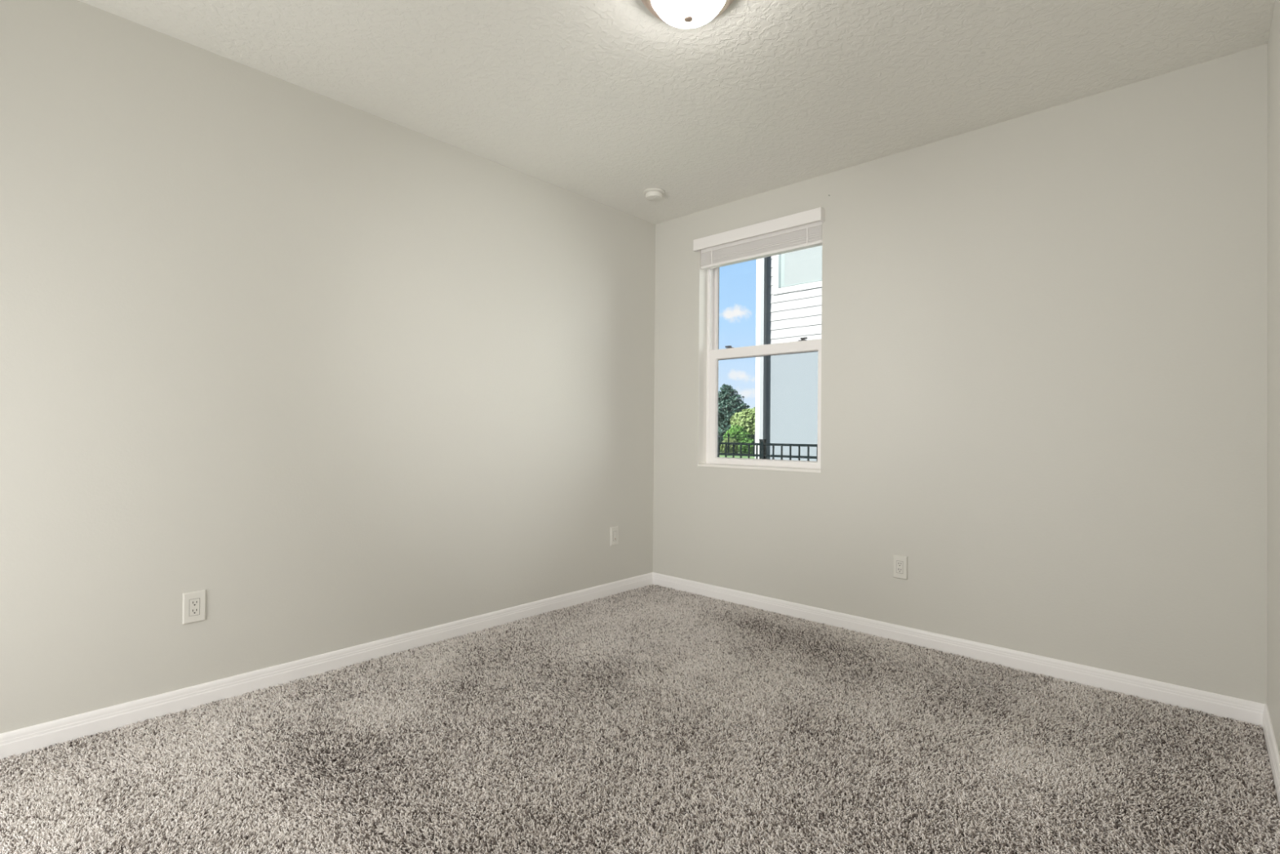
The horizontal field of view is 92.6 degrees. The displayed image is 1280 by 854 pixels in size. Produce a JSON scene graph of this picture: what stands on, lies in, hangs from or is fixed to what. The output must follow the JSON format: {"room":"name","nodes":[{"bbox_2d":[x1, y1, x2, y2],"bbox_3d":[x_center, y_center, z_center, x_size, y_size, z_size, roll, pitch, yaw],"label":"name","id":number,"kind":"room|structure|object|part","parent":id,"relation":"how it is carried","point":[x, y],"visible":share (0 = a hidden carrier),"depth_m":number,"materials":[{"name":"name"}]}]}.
{"room":"empty bedroom","nodes":[
{"label":"empty bedroom","id":0,"kind":"room"},
{"bbox_2d":[0,0,655,733],"bbox_3d":[-1.264,-0.113,3.286,0.140,2.960,4.300,0,-1,43],"label":"wall","id":1,"kind":"structure","parent":0,"point":[340,375],"depth_m":2.73,"materials":[{"name":"grey paint"}]},
{"bbox_2d":[182,589,205,624],"bbox_3d":[-1.849,0.747,2.538,0.011,0.128,0.079,0,-1,43],"label":"wall outlet","id":2,"kind":"object","parent":1,"relation":"attached to","point":[194,602],"visible":1,"depth_m":2.53,"materials":[{"name":"white plastic"}]},
{"bbox_2d":[189,606,199,616],"bbox_3d":[-1.848,0.764,2.537,0.005,0.032,0.034,0,-1,43],"label":"receptacle","id":3,"kind":"object","parent":2,"relation":"attached to","point":[193,611],"depth_m":2.54,"materials":[{"name":"grey plastic"}]},
{"bbox_2d":[189,598,199,607],"bbox_3d":[-1.848,0.730,2.538,0.005,0.032,0.034,0,-1,43],"label":"receptacle","id":4,"kind":"object","parent":2,"relation":"attached to","point":[193,602],"depth_m":2.54,"materials":[{"name":"grey plastic"}]},
{"bbox_2d":[0,572,653,759],"bbox_3d":[-1.285,1.132,3.151,0.014,0.096,4.100,0,-1,43],"label":"baseboard","id":5,"kind":"structure","parent":1,"relation":"attached to","point":[24,740],"depth_m":2.73,"materials":[{"name":"white wood"}]},
{"bbox_2d":[609,525,618,545],"bbox_3d":[-0.180,0.775,4.354,0.013,0.130,0.079,0,-1,43],"label":"wall jack plate","id":6,"kind":"object","parent":1,"relation":"attached to","point":[614,534],"visible":1,"depth_m":4.35,"materials":[{"name":"white plastic"}]},
{"bbox_2d":[0,608,1279,853],"bbox_3d":[-0.236,1.262,1.881,3.558,0.166,4.950,0,-1,43],"label":"floor","id":7,"kind":"structure","parent":0,"point":[619,608],"depth_m":1.91,"materials":[{"name":"beige carpet"}]},
{"bbox_2d":[0,583,1279,853],"bbox_3d":[0.076,1.175,2.221,3.249,0.019,3.599,0,-1,43],"label":"carpet","id":8,"kind":"object","parent":7,"relation":"on","point":[764,642],"visible":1,"depth_m":2.15,"materials":[{"name":"grey carpet"}]},
{"bbox_2d":[77,0,1275,224],"bbox_3d":[-0.212,-1.635,1.902,3.558,0.120,4.950,0,-1,43],"label":"ceiling","id":9,"kind":"structure","parent":0,"point":[606,102],"depth_m":2.66,"materials":[{"name":"white paint"}]},
{"bbox_2d":[643,187,664,201],"bbox_3d":[0.093,-1.531,4.049,0.142,0.048,0.142,0,-1,43],"label":"smoke detector","id":10,"kind":"object","parent":9,"relation":"attached to","point":[653,194],"visible":1,"depth_m":4.01,"materials":[{"name":"white plastic"}]},
{"bbox_3d":[0.094,-1.549,4.049,0.142,0.014,0.142,0,-1,43],"label":"plate","id":11,"kind":"part","parent":10,"relation":"part of","materials":[{"name":"white plastic"}]},
{"bbox_2d":[641,0,733,28],"bbox_3d":[0.172,-1.505,2.176,0.356,0.127,0.356,0,-1,43],"label":"ceiling light","id":12,"kind":"object","parent":9,"relation":"attached to","point":[682,14],"visible":1,"depth_m":2.17,"materials":[{"name":"white glass"}]},
{"bbox_2d":[652,44,1267,704],"bbox_3d":[1.433,-0.088,3.593,3.418,2.960,0.200,0,-1,43],"label":"wall","id":13,"kind":"structure","parent":0,"point":[1044,335],"depth_m":3.00,"materials":[{"name":"grey paint"}]},
{"bbox_2d":[693,207,824,270],"bbox_3d":[0.777,-1.235,4.083,0.974,0.198,0.114,0,-1,43],"label":"window blind","id":14,"kind":"object","parent":13,"relation":"attached to","point":[802,230],"visible":0.87,"depth_m":4.03,"materials":[{"name":"white plastic"}]},
{"bbox_3d":[0.797,-1.145,4.101,0.931,0.018,0.051,0,-1,43],"label":"rail","id":15,"kind":"part","parent":14,"relation":"part of","materials":[{"name":"white plastic"}]},
{"bbox_2d":[697,266,821,472],"bbox_3d":[0.833,-0.502,4.144,0.942,1.566,0.199,0,-1,43],"label":"window","id":16,"kind":"structure","parent":13,"relation":"in","point":[714,353],"depth_m":4.33,"materials":[{"name":"white plastic"}]},
{"bbox_3d":[0.868,-0.509,4.182,0.940,1.550,0.095,0,-1,43],"label":"frame","id":17,"kind":"part","parent":16,"relation":"part of","materials":[{"name":"white plastic"}]},
{"bbox_3d":[0.887,-0.881,4.202,0.896,0.746,0.028,0,-1,43],"label":"sash","id":18,"kind":"part","parent":16,"relation":"part of","materials":[{"name":"white plastic"}]},
{"bbox_3d":[0.810,0.273,4.120,0.942,0.016,0.149,0,-1,43],"label":"sill","id":19,"kind":"part","parent":16,"relation":"part of","materials":[{"name":"white stone"}]},
{"bbox_3d":[0.848,-0.146,4.161,0.912,0.823,0.036,0,-1,43],"label":"sash","id":20,"kind":"part","parent":16,"relation":"part of","materials":[{"name":"white plastic"}]},
{"bbox_2d":[893,554,907,579],"bbox_3d":[1.453,0.782,3.418,0.079,0.128,0.011,0,-1,43],"label":"wall outlet","id":21,"kind":"object","parent":13,"relation":"attached to","point":[900,562],"visible":1,"depth_m":3.41,"materials":[{"name":"white plastic"}]},
{"bbox_2d":[896,566,902,573],"bbox_3d":[1.452,0.799,3.417,0.034,0.032,0.005,0,-1,43],"label":"receptacle","id":22,"kind":"object","parent":21,"relation":"attached to","point":[899,569],"depth_m":3.42,"materials":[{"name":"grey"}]},
{"bbox_2d":[896,560,902,567],"bbox_3d":[1.452,0.765,3.417,0.034,0.032,0.005,0,-1,43],"label":"receptacle","id":23,"kind":"object","parent":21,"relation":"attached to","point":[899,563],"depth_m":3.42,"materials":[{"name":"grey plastic"}]},
{"bbox_2d":[653,572,1266,728],"bbox_3d":[1.299,1.157,3.553,3.278,0.096,0.014,0,-1,43],"label":"baseboard","id":24,"kind":"structure","parent":13,"relation":"attached to","point":[1221,705],"depth_m":3.06,"materials":[{"name":"white"}]},
{"bbox_2d":[1266,0,1279,755],"bbox_3d":[1.187,-0.110,0.901,0.140,2.960,4.100,0,-1,43],"label":"wall","id":25,"kind":"structure","parent":0,"point":[1273,42],"depth_m":2.24,"materials":[{"name":"grey paint"}]},
{"bbox_2d":[1262,704,1279,809],"bbox_3d":[1.120,1.136,0.944,0.014,0.096,4.100,0,-1,43],"label":"baseboard","id":26,"kind":"structure","parent":25,"relation":"attached to","point":[1269,737],"depth_m":2.15,"materials":[{"name":"white wood"}]},
{"label":"outside","id":27,"kind":"structure","parent":0,"visible":0},
{"bbox_2d":[719,444,755,458],"bbox_3d":[15.860,1.967,51.414,100.000,0.200,89.790,0,-1,43],"label":"ground","id":28,"kind":"structure","parent":27,"point":[720,455],"depth_m":33.86,"materials":[{"name":"green plant"}]},
{"bbox_2d":[719,437,739,453],"bbox_3d":[5.340,1.228,36.496,1.384,1.237,1.040,0,-1,43],"label":"shrub","id":29,"kind":"object","parent":28,"relation":"on","point":[731,440],"visible":0.52,"depth_m":36.21,"materials":[{"name":"green plant"}]},
{"bbox_2d":[718,384,750,445],"bbox_3d":[6.888,-0.731,46.269,4.078,5.151,3.898,1,0,-13],"label":"tree","id":30,"kind":"object","parent":28,"relation":"on","point":[729,405],"visible":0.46,"depth_m":45.32,"materials":[{"name":"green plant"}]},
{"bbox_2d":[718,433,755,453],"bbox_3d":[4.937,1.019,35.520,10.200,1.278,0.068,0,-1,43],"label":"metal fence","id":31,"kind":"object","parent":28,"relation":"on","point":[728,434],"visible":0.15,"depth_m":34.68,"materials":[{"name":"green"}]},
{"bbox_3d":[5.113,1.026,35.358,0.058,1.265,0.058,0,-1,43],"label":"post","id":32,"kind":"part","parent":31,"relation":"part of","materials":[{"name":"black metal"}]},
{"bbox_3d":[6.388,1.028,34.188,0.058,1.265,0.058,0,-1,43],"label":"post","id":33,"kind":"part","parent":31,"relation":"part of","materials":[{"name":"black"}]},
{"bbox_2d":[723,424,751,442],"bbox_3d":[6.023,0.764,37.997,1.996,1.843,1.439,0,-1,43],"label":"shrub","id":34,"kind":"object","parent":28,"relation":"on","point":[736,430],"visible":0.59,"depth_m":37.60,"materials":[{"name":"green plant"}]},
{"bbox_2d":[729,407,755,439],"bbox_3d":[7.245,0.121,40.260,2.707,3.182,2.272,0,0,12],"label":"tree","id":35,"kind":"object","parent":28,"relation":"on","point":[746,418],"visible":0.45,"depth_m":39.77,"materials":[{"name":"green plant"}]},
{"bbox_2d":[737,437,753,453],"bbox_3d":[6.332,1.230,35.533,1.379,1.260,1.019,0,-1,43],"label":"shrub","id":36,"kind":"object","parent":28,"relation":"on","point":[749,439],"visible":0.27,"depth_m":35.28,"materials":[{"name":"green plant"}]},
{"bbox_2d":[717,439,817,461],"bbox_3d":[1.023,0.785,7.893,5.400,1.270,0.068,0,-1,43],"label":"metal fence","id":37,"kind":"object","parent":28,"relation":"on","point":[762,443],"visible":0.1,"depth_m":7.43,"materials":[{"name":"black metal"}]},
{"bbox_3d":[1.494,0.793,7.461,0.058,1.257,0.058,0,-1,43],"label":"post","id":38,"kind":"part","parent":37,"relation":"part of","materials":[{"name":"black metal"}]},
{"bbox_3d":[1.027,0.347,7.896,5.400,0.028,0.025,0,-1,43],"label":"rail","id":39,"kind":"part","parent":37,"relation":"part of","materials":[{"name":"black metal"}]},
{"bbox_3d":[1.028,0.210,7.897,5.400,0.028,0.025,0,-1,43],"label":"rail","id":40,"kind":"part","parent":37,"relation":"part of","materials":[{"name":"black metal"}]},
{"bbox_2d":[755,245,822,461],"bbox_3d":[11.154,-2.798,7.472,18.213,8.600,8.800,0,-1,43],"label":"house","id":41,"kind":"structure","parent":28,"relation":"on","point":[788,286],"depth_m":10.02,"materials":[{"name":"grey paint"}]},
{"bbox_3d":[2.808,-3.029,9.713,1.540,1.645,0.030,0,-1,43],"label":"window casing","id":42,"kind":"part","parent":41,"relation":"part of","materials":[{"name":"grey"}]},
{"bbox_3d":[2.807,-3.029,9.711,1.340,1.445,0.034,0,-1,43],"label":"sash","id":43,"kind":"part","parent":41,"relation":"part of","materials":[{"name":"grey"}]},
{"bbox_3d":[2.812,-3.014,9.688,1.150,1.375,0.005,0,-1,43],"label":"pane","id":44,"kind":"part","parent":41,"relation":"part of","materials":[{"name":"grey"}]}
]}

